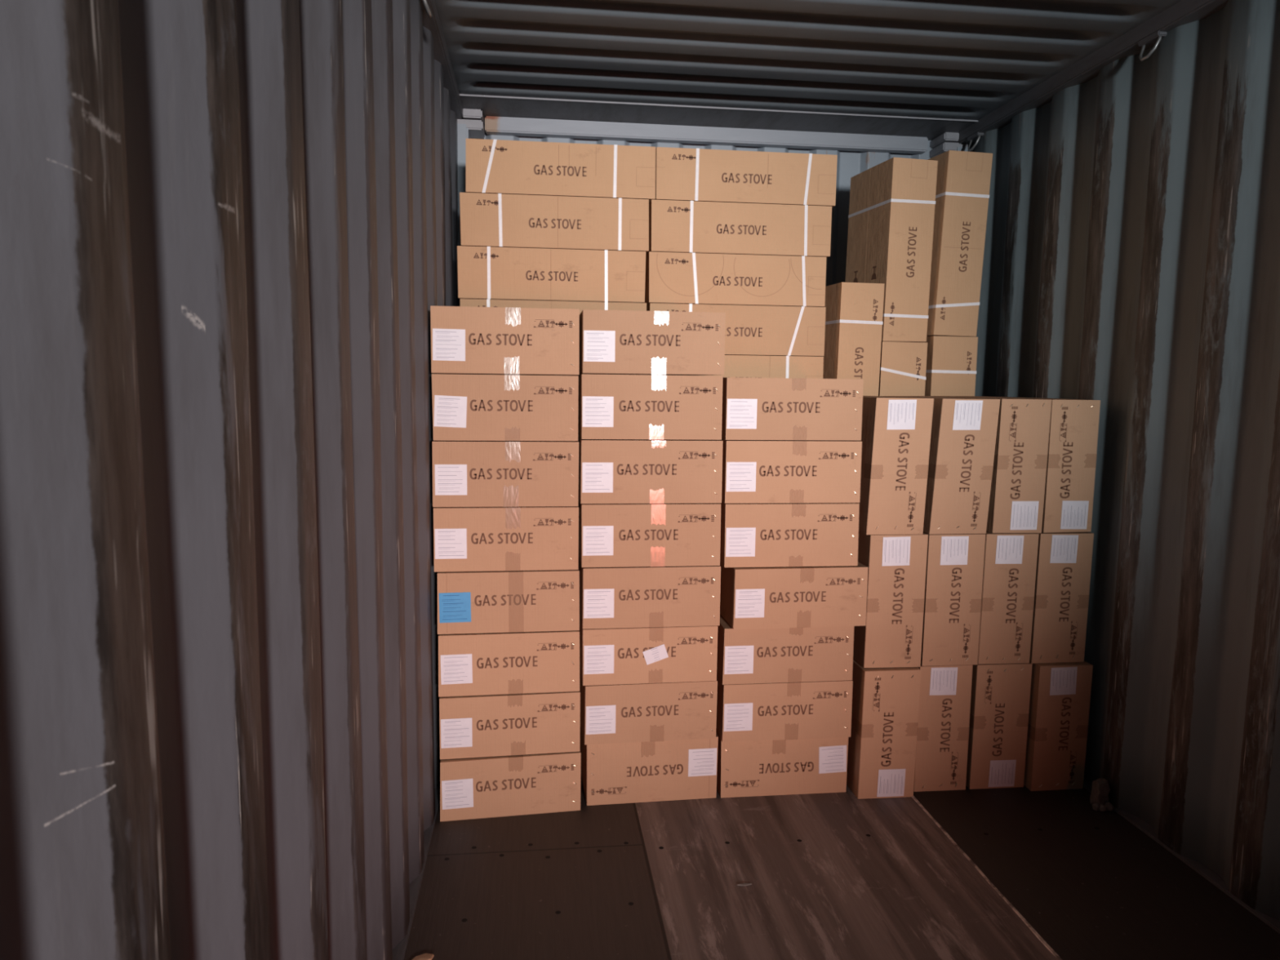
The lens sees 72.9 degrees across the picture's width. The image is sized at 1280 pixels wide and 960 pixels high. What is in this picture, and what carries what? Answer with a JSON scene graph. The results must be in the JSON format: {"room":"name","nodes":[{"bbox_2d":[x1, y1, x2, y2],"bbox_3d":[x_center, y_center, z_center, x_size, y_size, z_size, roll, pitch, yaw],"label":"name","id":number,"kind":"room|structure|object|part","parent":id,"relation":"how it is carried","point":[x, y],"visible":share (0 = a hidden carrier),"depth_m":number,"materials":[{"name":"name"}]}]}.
{"room":"shipping container interior","nodes":[
{"label":"shipping container interior","id":0,"kind":"room"},
{"bbox_2d":[0,0,460,959],"bbox_3d":[-0.532,-0.001,1.355,0.043,2.720,5.800,0,7,-7],"label":"wall","id":1,"kind":"structure","parent":0,"point":[228,228],"depth_m":0.98,"materials":[{"name":"grey metal"}]},
{"bbox_2d":[391,785,439,959],"bbox_3d":[-0.539,1.336,1.408,0.056,0.012,5.600,0,7,-7],"label":"trim","id":2,"kind":"structure","parent":1,"relation":"attached to","point":[399,951],"depth_m":2.54,"materials":[{"name":"paint"}]},
{"bbox_2d":[420,0,432,17],"bbox_3d":[-0.646,-1.432,2.595,0.045,0.078,0.100,0,7,-7],"label":"ring","id":3,"kind":"object","parent":1,"relation":"hanging from","point":[425,4],"visible":1,"depth_m":2.58,"materials":[{"name":"metal"}]},
{"bbox_2d":[422,0,463,119],"bbox_3d":[-0.511,-1.333,1.183,0.086,0.057,5.760,0,7,-7],"label":"trim","id":4,"kind":"structure","parent":1,"relation":"attached to","point":[433,24],"depth_m":3.14,"materials":[{"name":"paint"}]},
{"bbox_2d":[457,123,471,306],"bbox_3d":[-0.843,-0.299,4.102,0.098,2.640,0.160,0,7,-7],"label":"trim","id":5,"kind":"structure","parent":1,"relation":"attached to","point":[463,133],"depth_m":3.90,"materials":[{"name":"paint"}]},
{"bbox_2d":[457,108,484,138],"bbox_3d":[-0.780,-1.626,3.956,0.132,0.087,0.160,0,7,-7],"label":"trim","id":6,"kind":"structure","parent":1,"relation":"attached to","point":[473,119],"depth_m":3.89,"materials":[{"name":"paint"}]},
{"bbox_2d":[471,121,933,286],"bbox_3d":[0.312,-0.342,4.338,2.386,2.740,0.042,0,7,-7],"label":"wall","id":7,"kind":"structure","parent":0,"point":[850,164],"depth_m":4.30,"materials":[{"name":"metal"}]},
{"bbox_2d":[484,115,928,154],"bbox_3d":[0.344,-1.644,4.140,2.137,0.068,0.062,0,7,-7],"label":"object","id":8,"kind":"structure","parent":7,"relation":"attached to","point":[503,126],"depth_m":4.11,"materials":[{"name":"paint"}]},
{"bbox_2d":[459,93,976,140],"bbox_3d":[0.370,-1.669,4.025,2.453,0.008,0.385,0,7,-7],"label":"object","id":9,"kind":"structure","parent":7,"relation":"attached to","point":[931,129],"depth_m":3.97,"materials":[{"name":"paint"}]},
{"bbox_2d":[434,0,1181,119],"bbox_3d":[0.714,-1.357,1.160,2.453,0.038,5.430,0,7,-7],"label":"ceiling","id":10,"kind":"structure","parent":0,"point":[938,59],"depth_m":3.17,"materials":[{"name":"paint"}]},
{"bbox_2d":[459,93,977,121],"bbox_3d":[0.393,-1.643,3.834,2.453,0.006,0.005,0,7,-7],"label":"trim","id":11,"kind":"structure","parent":10,"relation":"attached to","point":[462,95],"depth_m":3.82,"materials":[{"name":"paint"}]},
{"bbox_2d":[404,773,1279,959],"bbox_3d":[0.658,1.343,1.659,2.493,0.030,5.810,0,7,-7],"label":"floor","id":12,"kind":"structure","parent":0,"point":[904,891],"depth_m":2.60,"materials":[{"name":"brown wood"}]},
{"bbox_2d":[412,953,434,959],"bbox_3d":[-0.569,1.242,2.245,0.074,0.007,0.032,-4,8,-37],"label":"scrap","id":13,"kind":"object","parent":12,"relation":"on","point":[425,956],"visible":1,"depth_m":2.25,"materials":[{"name":"beige cardboard"}]},
{"bbox_2d":[440,750,581,822],"bbox_3d":[-0.491,1.026,3.241,0.483,0.211,0.534,-1,7,-11],"label":"cardboard box","id":14,"kind":"object","parent":12,"relation":"on","point":[496,786],"visible":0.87,"depth_m":2.98,"materials":[{"name":"brown cardboard"}]},
{"bbox_2d":[439,691,580,759],"bbox_3d":[-0.485,0.811,3.227,0.477,0.215,0.534,0,7,-9],"label":"cardboard box","id":15,"kind":"object","parent":14,"relation":"on","point":[544,722],"visible":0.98,"depth_m":2.97,"materials":[{"name":"brown cardboard"}]},
{"bbox_2d":[438,630,579,697],"bbox_3d":[-0.482,0.597,3.208,0.477,0.212,0.534,0,7,-9],"label":"cardboard box","id":16,"kind":"object","parent":15,"relation":"on","point":[544,661],"visible":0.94,"depth_m":2.95,"materials":[{"name":"brown cardboard"}]},
{"bbox_2d":[437,568,579,634],"bbox_3d":[-0.479,0.383,3.189,0.477,0.209,0.534,0,7,-8],"label":"cardboard box","id":17,"kind":"object","parent":16,"relation":"on","point":[543,600],"visible":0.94,"depth_m":2.93,"materials":[{"name":"brown cardboard"}]},
{"bbox_2d":[433,506,578,572],"bbox_3d":[-0.481,0.169,3.168,0.483,0.216,0.534,0,7,-7],"label":"cardboard box","id":18,"kind":"object","parent":17,"relation":"on","point":[466,539],"visible":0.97,"depth_m":2.91,"materials":[{"name":"brown cardboard"}]},
{"bbox_2d":[431,440,578,506],"bbox_3d":[-0.476,-0.049,3.144,0.484,0.219,0.534,0,7,-7],"label":"cardboard box","id":19,"kind":"object","parent":18,"relation":"on","point":[466,473],"visible":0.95,"depth_m":2.88,"materials":[{"name":"brown cardboard"}]},
{"bbox_2d":[431,373,578,440],"bbox_3d":[-0.473,-0.268,3.119,0.477,0.218,0.534,0,7,-7],"label":"cardboard box","id":20,"kind":"object","parent":19,"relation":"on","point":[466,407],"visible":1,"depth_m":2.86,"materials":[{"name":"brown cardboard"}]},
{"bbox_2d":[430,306,579,375],"bbox_3d":[-0.469,-0.485,3.094,0.481,0.216,0.534,0,7,-7],"label":"cardboard box","id":21,"kind":"object","parent":20,"relation":"on","point":[480,340],"visible":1,"depth_m":2.83,"materials":[{"name":"brown cardboard"}]},
{"bbox_2d":[579,724,718,805],"bbox_3d":[0.007,1.009,3.355,0.474,0.231,0.534,0,7,-9],"label":"cardboard box","id":22,"kind":"object","parent":12,"relation":"on","point":[617,773],"visible":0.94,"depth_m":3.10,"materials":[{"name":"brown cardboard"}]},
{"bbox_2d":[579,671,717,744],"bbox_3d":[0.003,0.789,3.308,0.472,0.212,0.534,0,7,-9],"label":"cardboard box","id":23,"kind":"object","parent":22,"relation":"on","point":[615,713],"visible":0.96,"depth_m":3.05,"materials":[{"name":"brown cardboard"}]},
{"bbox_2d":[579,617,717,685],"bbox_3d":[0.001,0.582,3.279,0.475,0.200,0.534,0,7,-8],"label":"cardboard box","id":24,"kind":"object","parent":23,"relation":"on","point":[655,655],"visible":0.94,"depth_m":3.02,"materials":[{"name":"brown cardboard"}]},
{"bbox_2d":[577,556,720,629],"bbox_3d":[0.008,0.376,3.251,0.482,0.212,0.534,0,7,-7],"label":"cardboard box","id":25,"kind":"object","parent":24,"relation":"on","point":[680,596],"visible":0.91,"depth_m":2.99,"materials":[{"name":"brown cardboard"}]},
{"bbox_2d":[577,497,720,567],"bbox_3d":[0.009,0.160,3.226,0.481,0.217,0.534,0,7,-7],"label":"cardboard box","id":26,"kind":"object","parent":25,"relation":"on","point":[682,534],"visible":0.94,"depth_m":2.97,"materials":[{"name":"brown cardboard"}]},
{"bbox_2d":[577,435,723,503],"bbox_3d":[0.011,-0.057,3.201,0.484,0.216,0.534,0,7,-7],"label":"cardboard box","id":27,"kind":"object","parent":26,"relation":"on","point":[611,471],"visible":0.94,"depth_m":2.94,"materials":[{"name":"brown cardboard"}]},
{"bbox_2d":[576,373,723,439],"bbox_3d":[0.012,-0.275,3.181,0.480,0.218,0.534,0,7,-7],"label":"cardboard box","id":28,"kind":"object","parent":27,"relation":"on","point":[611,406],"visible":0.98,"depth_m":2.92,"materials":[{"name":"brown cardboard"}]},
{"bbox_2d":[578,309,725,375],"bbox_3d":[0.018,-0.488,3.152,0.480,0.209,0.534,0,7,-7],"label":"cardboard box","id":29,"kind":"object","parent":28,"relation":"on","point":[612,342],"visible":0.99,"depth_m":2.89,"materials":[{"name":"brown cardboard"}]},
{"bbox_2d":[737,883,751,885],"bbox_3d":[0.314,1.214,2.600,0.046,0.005,0.008,-1,7,-17],"label":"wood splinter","id":30,"kind":"object","parent":12,"relation":"on","point":[741,884],"visible":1,"depth_m":2.60,"materials":[{"name":"wood"}]},
{"bbox_2d":[444,826,1099,921],"bbox_3d":[0.491,1.203,2.723,2.195,0.001,0.396,0,7,-7],"label":"screws","id":31,"kind":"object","parent":12,"relation":"on","point":[1096,828],"depth_m":2.80,"materials":[{"name":"black metal"}]},
{"bbox_2d":[715,731,848,797],"bbox_3d":[0.496,1.014,3.419,0.476,0.219,0.534,0,7,-7],"label":"cardboard box","id":32,"kind":"object","parent":12,"relation":"on","point":[818,765],"visible":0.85,"depth_m":3.16,"materials":[{"name":"brown cardboard"}]},
{"bbox_2d":[715,675,853,742],"bbox_3d":[0.497,0.800,3.369,0.479,0.213,0.534,0,7,-7],"label":"cardboard box","id":33,"kind":"object","parent":32,"relation":"on","point":[752,712],"visible":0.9,"depth_m":3.11,"materials":[{"name":"brown cardboard"}]},
{"bbox_2d":[716,613,853,684],"bbox_3d":[0.496,0.592,3.340,0.478,0.204,0.534,0,7,-7],"label":"cardboard box","id":34,"kind":"object","parent":33,"relation":"on","point":[810,654],"visible":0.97,"depth_m":3.08,"materials":[{"name":"brown cardboard"}]},
{"bbox_2d":[720,561,867,629],"bbox_3d":[0.530,0.384,3.299,0.486,0.214,0.534,0,7,-8],"label":"cardboard box","id":35,"kind":"object","parent":34,"relation":"on","point":[827,596],"visible":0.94,"depth_m":3.04,"materials":[{"name":"brown cardboard"}]},
{"bbox_2d":[720,501,859,567],"bbox_3d":[0.501,0.164,3.286,0.483,0.223,0.534,0,7,-7],"label":"cardboard box","id":36,"kind":"object","parent":35,"relation":"on","point":[753,535],"visible":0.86,"depth_m":3.03,"materials":[{"name":"brown cardboard"}]},
{"bbox_2d":[721,438,862,503],"bbox_3d":[0.502,-0.057,3.260,0.487,0.217,0.534,0,7,-7],"label":"cardboard box","id":37,"kind":"object","parent":36,"relation":"on","point":[754,471],"visible":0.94,"depth_m":3.00,"materials":[{"name":"brown cardboard"}]},
{"bbox_2d":[721,377,863,439],"bbox_3d":[0.500,-0.273,3.235,0.483,0.213,0.534,0,7,-7],"label":"cardboard box","id":38,"kind":"object","parent":37,"relation":"on","point":[753,408],"visible":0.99,"depth_m":2.98,"materials":[{"name":"brown cardboard"}]},
{"bbox_2d":[846,658,920,799],"bbox_3d":[0.870,0.892,3.391,0.216,0.481,0.534,0,7,-7],"label":"cardboard box","id":39,"kind":"object","parent":12,"relation":"on","point":[882,740],"visible":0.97,"depth_m":3.13,"materials":[{"name":"brown cardboard"}]},
{"bbox_2d":[853,531,928,667],"bbox_3d":[0.884,0.406,3.360,0.216,0.487,0.534,0,7,-7],"label":"cardboard box","id":40,"kind":"object","parent":39,"relation":"on","point":[891,636],"visible":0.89,"depth_m":3.10,"materials":[{"name":"brown cardboard"}]},
{"bbox_2d":[856,395,933,534],"bbox_3d":[0.882,-0.077,3.304,0.224,0.483,0.534,0,7,-7],"label":"cardboard box","id":41,"kind":"object","parent":40,"relation":"on","point":[896,431],"visible":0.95,"depth_m":3.05,"materials":[{"name":"brown cardboard"}]},
{"bbox_2d":[913,664,973,791],"bbox_3d":[1.086,0.887,3.452,0.203,0.482,0.534,0,7,-7],"label":"cardboard box","id":42,"kind":"object","parent":12,"relation":"on","point":[945,691],"visible":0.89,"depth_m":3.19,"materials":[{"name":"brown cardboard"}]},
{"bbox_2d":[920,532,985,666],"bbox_3d":[1.101,0.406,3.386,0.214,0.487,0.534,0,7,-7],"label":"cardboard box","id":43,"kind":"object","parent":42,"relation":"on","point":[953,584],"visible":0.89,"depth_m":3.13,"materials":[{"name":"brown cardboard"}]},
{"bbox_2d":[887,395,999,533],"bbox_3d":[1.120,-0.077,3.332,0.238,0.483,0.534,0,7,-7],"label":"cardboard box","id":44,"kind":"object","parent":43,"relation":"on","point":[963,434],"visible":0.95,"depth_m":3.08,"materials":[{"name":"brown cardboard"}]},
{"bbox_2d":[911,795,1062,959],"bbox_3d":[1.174,1.329,1.694,0.016,0.002,5.760,0,7,-7],"label":"trim","id":45,"kind":"structure","parent":12,"relation":"on","point":[1047,946],"depth_m":2.60,"materials":[{"name":"brown wood"}]},
{"bbox_2d":[965,662,1032,789],"bbox_3d":[1.309,0.886,3.479,0.218,0.483,0.534,0,7,-7],"label":"cardboard box","id":46,"kind":"object","parent":12,"relation":"on","point":[1000,696],"visible":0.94,"depth_m":3.22,"materials":[{"name":"brown cardboard"}]},
{"bbox_2d":[977,530,1039,664],"bbox_3d":[1.310,0.405,3.416,0.204,0.486,0.534,0,7,-7],"label":"cardboard box","id":47,"kind":"object","parent":46,"relation":"on","point":[1010,562],"visible":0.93,"depth_m":3.15,"materials":[{"name":"brown cardboard"}]},
{"bbox_2d":[939,395,1051,533],"bbox_3d":[1.335,-0.078,3.358,0.194,0.483,0.534,0,7,-7],"label":"cardboard box","id":48,"kind":"object","parent":47,"relation":"on","point":[1016,500],"visible":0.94,"depth_m":3.10,"materials":[{"name":"brown cardboard"}]},
{"bbox_2d":[1023,660,1093,791],"bbox_3d":[1.532,0.889,3.470,0.212,0.481,0.534,0,7,-7],"label":"cardboard box","id":49,"kind":"object","parent":12,"relation":"on","point":[1060,692],"visible":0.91,"depth_m":3.21,"materials":[{"name":"brown cardboard"}]},
{"bbox_2d":[1029,531,1093,663],"bbox_3d":[1.520,0.405,3.441,0.210,0.486,0.534,0,7,-7],"label":"cardboard box","id":50,"kind":"object","parent":49,"relation":"on","point":[1064,559],"visible":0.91,"depth_m":3.18,"materials":[{"name":"brown cardboard"}]},
{"bbox_2d":[978,395,1100,532],"bbox_3d":[1.527,-0.079,3.386,0.186,0.482,0.534,0,7,-7],"label":"cardboard box","id":51,"kind":"object","parent":50,"relation":"on","point":[1068,495],"visible":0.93,"depth_m":3.13,"materials":[{"name":"brown cardboard"}]},
{"bbox_2d":[1089,777,1114,811],"bbox_3d":[1.648,1.123,3.093,0.075,0.105,0.068,-2,7,-21],"label":"glove","id":52,"kind":"object","parent":12,"relation":"on","point":[1099,798],"visible":1,"depth_m":3.09,"materials":[{"name":"brown fabric"}]},
{"bbox_3d":[-0.382,0.969,3.813,0.737,0.198,0.390,0,7,-7],"label":"cardboard box","id":53,"kind":"object","parent":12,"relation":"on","visible":0},
{"bbox_3d":[-0.380,0.769,3.790,0.735,0.198,0.390,0,7,-7],"label":"cardboard box","id":54,"kind":"object","parent":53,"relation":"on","visible":0},
{"bbox_3d":[-0.377,0.569,3.767,0.738,0.198,0.390,0,7,-7],"label":"cardboard box","id":55,"kind":"object","parent":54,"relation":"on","visible":0},
{"bbox_3d":[-0.374,0.369,3.744,0.737,0.198,0.390,0,7,-7],"label":"cardboard box","id":56,"kind":"object","parent":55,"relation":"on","visible":0},
{"bbox_3d":[-0.372,0.169,3.721,0.738,0.198,0.390,0,7,-7],"label":"cardboard box","id":57,"kind":"object","parent":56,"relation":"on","visible":0},
{"bbox_3d":[-0.370,-0.031,3.698,0.736,0.199,0.390,0,7,-7],"label":"cardboard box","id":58,"kind":"object","parent":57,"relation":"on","visible":0},
{"bbox_3d":[-0.368,-0.231,3.675,0.738,0.199,0.390,0,7,-7],"label":"cardboard box","id":59,"kind":"object","parent":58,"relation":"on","visible":0},
{"bbox_2d":[460,373,580,375],"bbox_3d":[-0.365,-0.431,3.652,0.738,0.198,0.390,0,7,-7],"label":"cardboard box","id":60,"kind":"object","parent":59,"relation":"on","point":[460,374],"visible":0.02,"depth_m":3.44,"materials":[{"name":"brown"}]},
{"bbox_2d":[460,298,646,314],"bbox_3d":[-0.363,-0.631,3.629,0.737,0.201,0.392,0,7,-7],"label":"cardboard box","id":61,"kind":"object","parent":60,"relation":"on","point":[580,305],"visible":0.11,"depth_m":3.43,"materials":[{"name":"brown cardboard"}]},
{"bbox_2d":[457,245,645,302],"bbox_3d":[-0.367,-0.832,3.606,0.737,0.201,0.392,0,7,-7],"label":"cardboard box","id":62,"kind":"object","parent":61,"relation":"on","point":[484,273],"visible":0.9,"depth_m":3.41,"materials":[{"name":"brown cardboard"}]},
{"bbox_2d":[459,192,648,253],"bbox_3d":[-0.353,-1.032,3.584,0.738,0.201,0.392,0,7,-7],"label":"cardboard box","id":63,"kind":"object","parent":62,"relation":"on","point":[486,220],"visible":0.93,"depth_m":3.39,"materials":[{"name":"brown cardboard"}]},
{"bbox_2d":[465,138,655,203],"bbox_3d":[-0.327,-1.232,3.564,0.737,0.201,0.392,0,7,-7],"label":"cardboard box","id":64,"kind":"object","parent":63,"relation":"on","point":[501,166],"visible":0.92,"depth_m":3.37,"materials":[{"name":"brown cardboard"}]},
{"bbox_3d":[0.359,0.968,3.901,0.738,0.198,0.390,0,7,-7],"label":"cardboard box","id":65,"kind":"object","parent":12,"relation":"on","visible":0},
{"bbox_3d":[0.361,0.768,3.879,0.737,0.198,0.390,0,7,-7],"label":"cardboard box","id":66,"kind":"object","parent":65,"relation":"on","visible":0},
{"bbox_3d":[0.365,0.567,3.856,0.737,0.198,0.390,0,7,-7],"label":"cardboard box","id":67,"kind":"object","parent":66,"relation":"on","visible":0},
{"bbox_3d":[0.367,0.368,3.833,0.736,0.198,0.390,0,7,-7],"label":"cardboard box","id":68,"kind":"object","parent":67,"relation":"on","visible":0},
{"bbox_3d":[0.369,0.168,3.810,0.738,0.198,0.390,0,7,-7],"label":"cardboard box","id":69,"kind":"object","parent":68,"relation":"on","visible":0},
{"bbox_3d":[0.372,-0.032,3.787,0.736,0.199,0.390,0,7,-7],"label":"cardboard box","id":70,"kind":"object","parent":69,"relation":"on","visible":0},
{"bbox_3d":[0.374,-0.233,3.764,0.738,0.199,0.390,0,7,-7],"label":"cardboard box","id":71,"kind":"object","parent":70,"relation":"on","visible":0},
{"bbox_2d":[715,355,823,378],"bbox_3d":[0.374,-0.432,3.741,0.732,0.201,0.392,0,7,-7],"label":"cardboard box","id":72,"kind":"object","parent":71,"relation":"on","point":[735,366],"visible":0.11,"depth_m":3.56,"materials":[{"name":"brown cardboard"}]},
{"bbox_2d":[646,302,826,356],"bbox_3d":[0.378,-0.632,3.718,0.730,0.201,0.392,0,7,-7],"label":"cardboard box","id":73,"kind":"object","parent":72,"relation":"on","point":[749,330],"visible":0.65,"depth_m":3.54,"materials":[{"name":"brown cardboard"}]},
{"bbox_2d":[644,251,826,306],"bbox_3d":[0.375,-0.833,3.695,0.731,0.201,0.392,0,7,-7],"label":"cardboard box","id":74,"kind":"object","parent":73,"relation":"on","point":[671,277],"visible":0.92,"depth_m":3.50,"materials":[{"name":"brown cardboard"}]},
{"bbox_2d":[645,199,831,257],"bbox_3d":[0.388,-1.033,3.673,0.738,0.201,0.392,0,7,-7],"label":"cardboard box","id":75,"kind":"object","parent":74,"relation":"on","point":[674,226],"visible":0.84,"depth_m":3.48,"materials":[{"name":"brown cardboard"}]},
{"bbox_2d":[654,146,837,207],"bbox_3d":[0.406,-1.233,3.652,0.737,0.201,0.392,0,7,-7],"label":"cardboard box","id":76,"kind":"object","parent":75,"relation":"on","point":[682,174],"visible":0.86,"depth_m":3.46,"materials":[{"name":"brown cardboard"}]},
{"bbox_3d":[1.108,0.967,3.991,0.737,0.198,0.390,0,7,-7],"label":"cardboard box","id":77,"kind":"object","parent":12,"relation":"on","visible":0},
{"bbox_3d":[0.856,0.625,3.921,0.199,0.485,0.390,0,7,-7],"label":"cardboard box","id":78,"kind":"object","parent":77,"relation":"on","visible":0},
{"bbox_3d":[0.862,0.143,3.866,0.199,0.485,0.390,0,7,-7],"label":"cardboard box","id":79,"kind":"object","parent":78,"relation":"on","visible":0},
{"bbox_2d":[819,282,884,395],"bbox_3d":[0.873,-0.454,3.712,0.198,0.738,0.282,-1,7,-12],"label":"cardboard box","id":80,"kind":"object","parent":79,"relation":"on","point":[854,311],"visible":0.59,"depth_m":3.56,"materials":[{"name":"brown cardboard"}]},
{"bbox_3d":[1.063,0.500,3.932,0.197,0.738,0.390,0,7,-7],"label":"cardboard box","id":81,"kind":"object","parent":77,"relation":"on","visible":0},
{"bbox_2d":[878,341,927,395],"bbox_3d":[1.075,-0.232,3.848,0.203,0.737,0.392,0,7,-7],"label":"cardboard box","id":82,"kind":"object","parent":81,"relation":"on","point":[903,365],"visible":0.18,"depth_m":3.63,"materials":[{"name":"brown cardboard"}]},
{"bbox_2d":[844,157,937,342],"bbox_3d":[1.074,-0.968,3.764,0.214,0.741,0.372,-1,7,-14],"label":"cardboard box","id":83,"kind":"object","parent":82,"relation":"on","point":[892,202],"visible":0.9,"depth_m":3.60,"materials":[{"name":"brown cardboard"}]},
{"bbox_3d":[1.288,0.493,3.958,0.199,0.752,0.390,0,7,-7],"label":"cardboard box","id":84,"kind":"object","parent":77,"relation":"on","visible":0},
{"bbox_2d":[920,336,977,395],"bbox_3d":[1.292,-0.255,3.871,0.202,0.751,0.392,0,7,-9],"label":"cardboard box","id":85,"kind":"object","parent":84,"relation":"on","point":[951,361],"visible":0.19,"depth_m":3.65,"materials":[{"name":"brown cardboard"}]},
{"bbox_2d":[926,150,992,337],"bbox_3d":[1.300,-1.002,3.798,0.234,0.751,0.392,-1,7,-14],"label":"cardboard box","id":86,"kind":"object","parent":85,"relation":"on","point":[963,178],"visible":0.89,"depth_m":3.61,"materials":[{"name":"brown cardboard"}]},
{"bbox_2d":[971,0,1279,920],"bbox_3d":[1.882,-0.004,1.645,0.043,2.720,5.800,0,7,-7],"label":"wall","id":87,"kind":"structure","parent":0,"point":[1131,260],"depth_m":2.83,"materials":[{"name":"metal"}]},
{"bbox_2d":[929,132,968,158],"bbox_3d":[1.508,-1.629,4.230,0.125,0.087,0.160,0,7,-7],"label":"trim","id":88,"kind":"structure","parent":87,"relation":"attached to","point":[945,142],"depth_m":4.16,"materials":[{"name":"paint"}]},
{"bbox_2d":[955,146,972,151],"bbox_3d":[1.541,-0.302,4.388,0.105,2.640,0.160,0,7,-7],"label":"trim","id":89,"kind":"structure","parent":87,"relation":"attached to","point":[959,148],"depth_m":4.16,"materials":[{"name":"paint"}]},
{"bbox_2d":[967,131,983,151],"bbox_3d":[1.553,-1.567,4.029,0.045,0.078,0.100,0,7,-7],"label":"ring","id":90,"kind":"object","parent":87,"relation":"hanging from","point":[977,135],"visible":0.98,"depth_m":4.01,"materials":[{"name":"metal"}]},
{"bbox_3d":[1.560,-1.597,4.027,0.032,0.018,0.100,0,7,-7],"label":"weld plate","id":91,"kind":"part","parent":90,"relation":"part of","materials":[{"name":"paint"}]},
{"bbox_2d":[955,0,1228,145],"bbox_3d":[1.895,-1.338,1.471,0.093,0.070,5.760,0,7,-7],"label":"top side rail","id":92,"kind":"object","parent":87,"relation":"attached to","point":[1184,11],"depth_m":3.15,"materials":[{"name":"metal"}]},
{"bbox_2d":[1137,30,1167,61],"bbox_3d":[1.691,-1.433,2.875,0.045,0.078,0.100,0,7,-7],"label":"ring","id":93,"kind":"object","parent":87,"relation":"hanging from","point":[1156,37],"visible":1,"depth_m":2.86,"materials":[{"name":"metal"}]},
{"bbox_3d":[1.698,-1.463,2.873,0.032,0.018,0.100,0,7,-7],"label":"weld plate","id":94,"kind":"part","parent":93,"relation":"part of","materials":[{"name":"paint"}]},
{"bbox_2d":[1083,777,1279,933],"bbox_3d":[1.880,1.333,1.698,0.056,0.012,5.600,0,7,-7],"label":"trim","id":95,"kind":"structure","parent":87,"relation":"attached to","point":[1213,877],"depth_m":2.71,"materials":[{"name":"paint"}]}
]}

